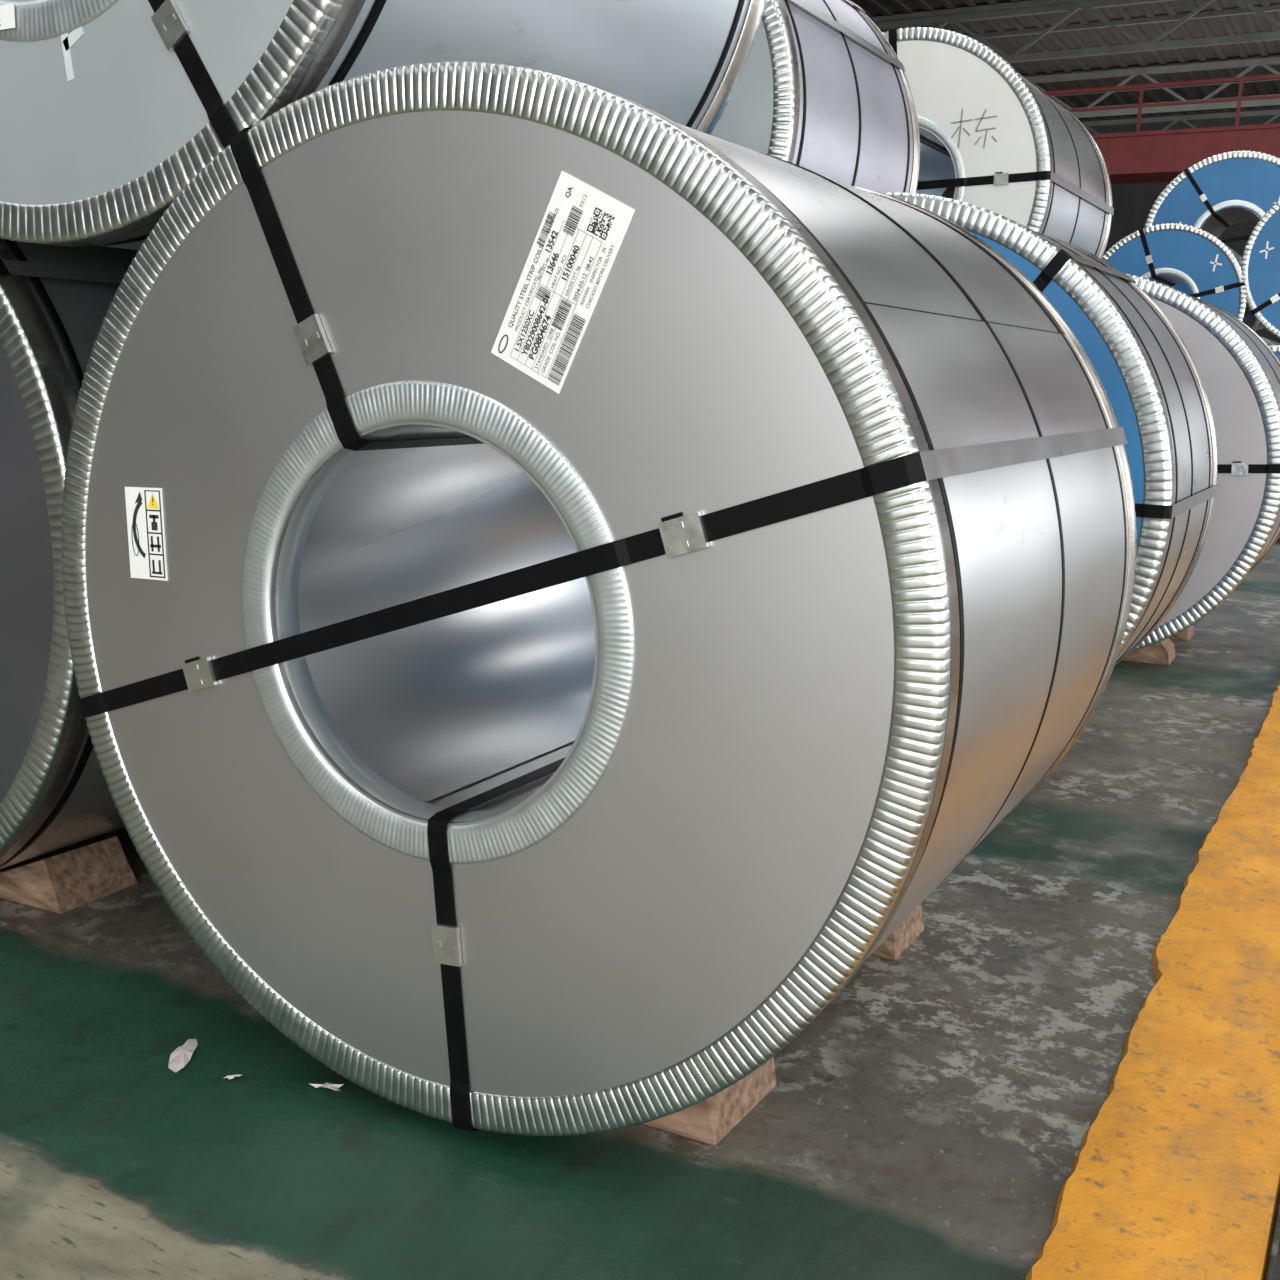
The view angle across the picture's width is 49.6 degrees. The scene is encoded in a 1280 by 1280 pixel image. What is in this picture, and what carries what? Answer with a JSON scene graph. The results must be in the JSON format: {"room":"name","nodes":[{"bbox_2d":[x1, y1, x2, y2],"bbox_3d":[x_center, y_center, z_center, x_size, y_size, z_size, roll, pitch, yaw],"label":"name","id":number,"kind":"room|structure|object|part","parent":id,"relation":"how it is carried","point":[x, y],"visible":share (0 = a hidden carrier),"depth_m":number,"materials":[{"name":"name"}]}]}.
{"room":"steel coil warehouse","nodes":[
{"label":"steel coil warehouse","id":0,"kind":"room"},
{"bbox_2d":[0,538,1279,1279],"bbox_3d":[4.963,-0.945,12.138,29.000,0.100,52.000,7,12,28],"label":"floor","id":1,"kind":"structure","parent":0,"point":[932,1120],"depth_m":2.31,"materials":[{"name":"paint"}]},
{"bbox_2d":[0,238,138,913],"bbox_3d":[-1.456,-0.322,3.485,1.644,1.671,1.272,7,12,28],"label":"coil","id":2,"kind":"object","parent":1,"relation":"on","point":[55,301],"visible":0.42,"depth_m":2.67,"materials":[{"name":"metal"}]},
{"bbox_3d":[-1.758,-0.238,2.946,1.598,1.598,0.001,7,12,28],"label":"plate","id":3,"kind":"part","parent":2,"relation":"part of","materials":[{"name":"silver metal"}]},
{"bbox_2d":[168,1039,197,1072],"bbox_3d":[-0.815,0.737,2.467,0.038,0.007,0.125,1,11,-3],"label":"paper scrap","id":4,"kind":"object","parent":1,"relation":"on","point":[180,1056],"visible":1,"depth_m":2.46,"materials":[{"name":"white paper"}]},
{"bbox_2d":[224,1074,240,1078],"bbox_3d":[-0.702,0.754,2.391,0.034,0.005,0.009,-3,12,-23],"label":"paper scrap","id":5,"kind":"object","parent":1,"relation":"on","point":[235,1075],"visible":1,"depth_m":2.39,"materials":[{"name":"white paper"}]},
{"bbox_2d":[310,1082,342,1090],"bbox_3d":[-0.537,0.763,2.368,0.059,0.006,0.020,4,11,13],"label":"paper scrap","id":6,"kind":"object","parent":1,"relation":"on","point":[332,1086],"visible":1,"depth_m":2.37,"materials":[{"name":"white paper"}]},
{"bbox_2d":[61,61,1136,1145],"bbox_3d":[-0.004,-0.108,2.660,1.604,1.631,1.358,7,12,28],"label":"coil","id":7,"kind":"object","parent":1,"relation":"on","point":[561,576],"visible":1,"depth_m":2.04,"materials":[{"name":"metal"}]},
{"bbox_2d":[0,0,765,249],"bbox_3d":[-0.687,-1.540,2.745,1.566,1.564,1.261,7,12,28],"label":"coil","id":8,"kind":"object","parent":7,"relation":"on","point":[109,109],"visible":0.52,"depth_m":2.27,"materials":[{"name":"metal"}]},
{"bbox_3d":[-0.988,-1.444,2.213,1.518,1.518,0.001,7,12,28],"label":"plate","id":9,"kind":"part","parent":8,"relation":"part of","materials":[{"name":"silver metal"}]},
{"bbox_3d":[-0.327,-0.018,2.083,1.558,1.558,0.001,7,12,28],"label":"plate","id":10,"kind":"part","parent":7,"relation":"part of","materials":[{"name":"metal"}]},
{"bbox_2d":[884,192,1218,665],"bbox_3d":[0.908,-0.499,4.526,1.714,1.731,1.011,7,12,28],"label":"coil","id":11,"kind":"object","parent":1,"relation":"on","point":[1154,387],"visible":0.22,"depth_m":3.79,"materials":[{"name":"metal"}]},
{"bbox_2d":[710,0,919,192],"bbox_3d":[0.108,-1.827,5.167,1.524,1.524,1.291,7,12,28],"label":"coil","id":12,"kind":"object","parent":11,"relation":"on","point":[820,89],"visible":0.18,"depth_m":4.59,"materials":[{"name":"metal"}]},
{"bbox_3d":[-0.199,-1.729,4.622,1.478,1.478,0.001,7,12,28],"label":"plate","id":13,"kind":"part","parent":12,"relation":"part of","materials":[{"name":"silver metal"}]},
{"bbox_3d":[0.669,-0.436,4.099,1.658,1.658,0.001,7,12,28],"label":"plate","id":14,"kind":"part","parent":11,"relation":"part of","materials":[{"name":"metal"}]},
{"bbox_2d":[1025,678,1279,1279],"bbox_3d":[8.225,-1.547,15.321,0.340,0.020,40.830,7,12,28],"label":"strip","id":15,"kind":"object","parent":1,"relation":"on","point":[1176,1175],"visible":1,"depth_m":2.35,"materials":[{"name":"paint"}]},
{"bbox_2d":[1123,273,1279,664],"bbox_3d":[2.157,-0.816,6.467,1.653,1.671,1.221,7,12,28],"label":"coil","id":16,"kind":"object","parent":1,"relation":"on","point":[1239,372],"visible":0.3,"depth_m":5.65,"materials":[{"name":"metal"}]},
{"bbox_3d":[1.867,-0.736,5.949,1.598,1.598,0.001,7,12,28],"label":"plate","id":17,"kind":"part","parent":16,"relation":"part of","materials":[{"name":"silver metal"}]},
{"bbox_2d":[1260,336,1279,344],"bbox_3d":[5.673,-2.131,13.531,1.704,1.731,1.265,7,12,28],"label":"coil","id":18,"kind":"object","parent":1,"relation":"on","point":[1267,341],"visible":0.02,"depth_m":12.67,"materials":[{"name":"metal"}]},
{"bbox_2d":[1144,151,1279,330],"bbox_3d":[5.696,-3.750,13.192,1.566,1.567,1.221,7,12,28],"label":"coil","id":19,"kind":"object","parent":18,"relation":"on","point":[1218,192],"visible":0.36,"depth_m":12.68,"materials":[{"name":"metal"}]},
{"bbox_2d":[1268,345,1279,540],"bbox_3d":[5.172,-1.615,11.328,1.506,1.532,1.121,7,12,28],"label":"coil","id":20,"kind":"object","parent":1,"relation":"on","point":[1275,348],"visible":0.02,"depth_m":10.72,"materials":[{"name":"metal"}]},
{"bbox_2d":[1102,223,1257,331],"bbox_3d":[4.436,-2.766,11.535,1.246,1.246,1.121,7,12,28],"label":"coil","id":21,"kind":"object","parent":20,"relation":"on","point":[1172,254],"visible":0.32,"depth_m":10.93,"materials":[{"name":"metal"}]},
{"bbox_3d":[4.170,-2.680,11.063,1.198,1.198,0.001,7,12,28],"label":"plate","id":22,"kind":"part","parent":21,"relation":"part of","materials":[{"name":"blue metal"}]},
{"bbox_2d":[1241,201,1279,337],"bbox_3d":[5.474,-2.919,10.923,1.246,1.247,1.121,7,12,28],"label":"coil","id":23,"kind":"object","parent":20,"relation":"on","point":[1260,265],"visible":1,"depth_m":10.68,"materials":[{"name":"metal"}]},
{"bbox_2d":[1273,1239,1279,1279],"bbox_3d":[8.485,-1.557,15.271,0.140,0.068,41.000,7,12,28],"label":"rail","id":24,"kind":"object","parent":1,"relation":"on","point":[1276,1276],"depth_m":1.89,"materials":[{"name":"metal"}]},
{"bbox_3d":[0.790,-1.016,7.446,1.604,1.631,1.309,7,12,28],"label":"coil","id":25,"kind":"object","parent":1,"relation":"on","visible":0},
{"bbox_2d":[882,27,1113,258],"bbox_3d":[1.487,-2.132,6.793,1.353,1.348,1.421,7,12,28],"label":"coil","id":26,"kind":"object","parent":25,"relation":"on","point":[1006,148],"visible":0.36,"depth_m":6.02,"materials":[{"name":"white metal"}]},
{"bbox_3d":[1.148,-2.022,6.192,1.298,1.298,0.001,7,12,28],"label":"plate","id":27,"kind":"part","parent":26,"relation":"part of","materials":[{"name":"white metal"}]},
{"bbox_3d":[-0.496,-8.175,30.174,0.420,7.000,0.400,7,12,28],"label":"column","id":28,"kind":"structure","parent":1,"relation":"on","visible":0},
{"bbox_2d":[945,74,1279,190],"bbox_3d":[11.320,-8.183,22.192,27.500,1.380,2.380,7,12,28],"label":"bridge","id":29,"kind":"object","parent":28,"relation":"attached to","point":[1160,155],"visible":0.21,"depth_m":22.44,"materials":[{"name":"red metal"}]},
{"bbox_2d":[850,0,1279,119],"bbox_3d":[5.147,-8.925,10.594,29.000,0.240,52.000,7,12,28],"label":"ceiling","id":30,"kind":"structure","parent":0,"point":[1243,23],"depth_m":28.04,"materials":[{"name":"grey metal"}]},
{"bbox_2d":[870,0,1279,133],"bbox_3d":[5.677,-8.487,11.554,29.117,0.980,50.110,7,12,28],"label":"roof truss","id":31,"kind":"object","parent":30,"relation":"attached to","point":[1071,6],"visible":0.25,"depth_m":26.09,"materials":[{"name":"metal"}]},
{"bbox_2d":[941,106,1279,343],"bbox_3d":[17.710,-8.973,33.833,29.000,8.000,0.200,7,12,28],"label":"wall","id":32,"kind":"structure","parent":0,"point":[1132,204],"depth_m":35.80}
]}

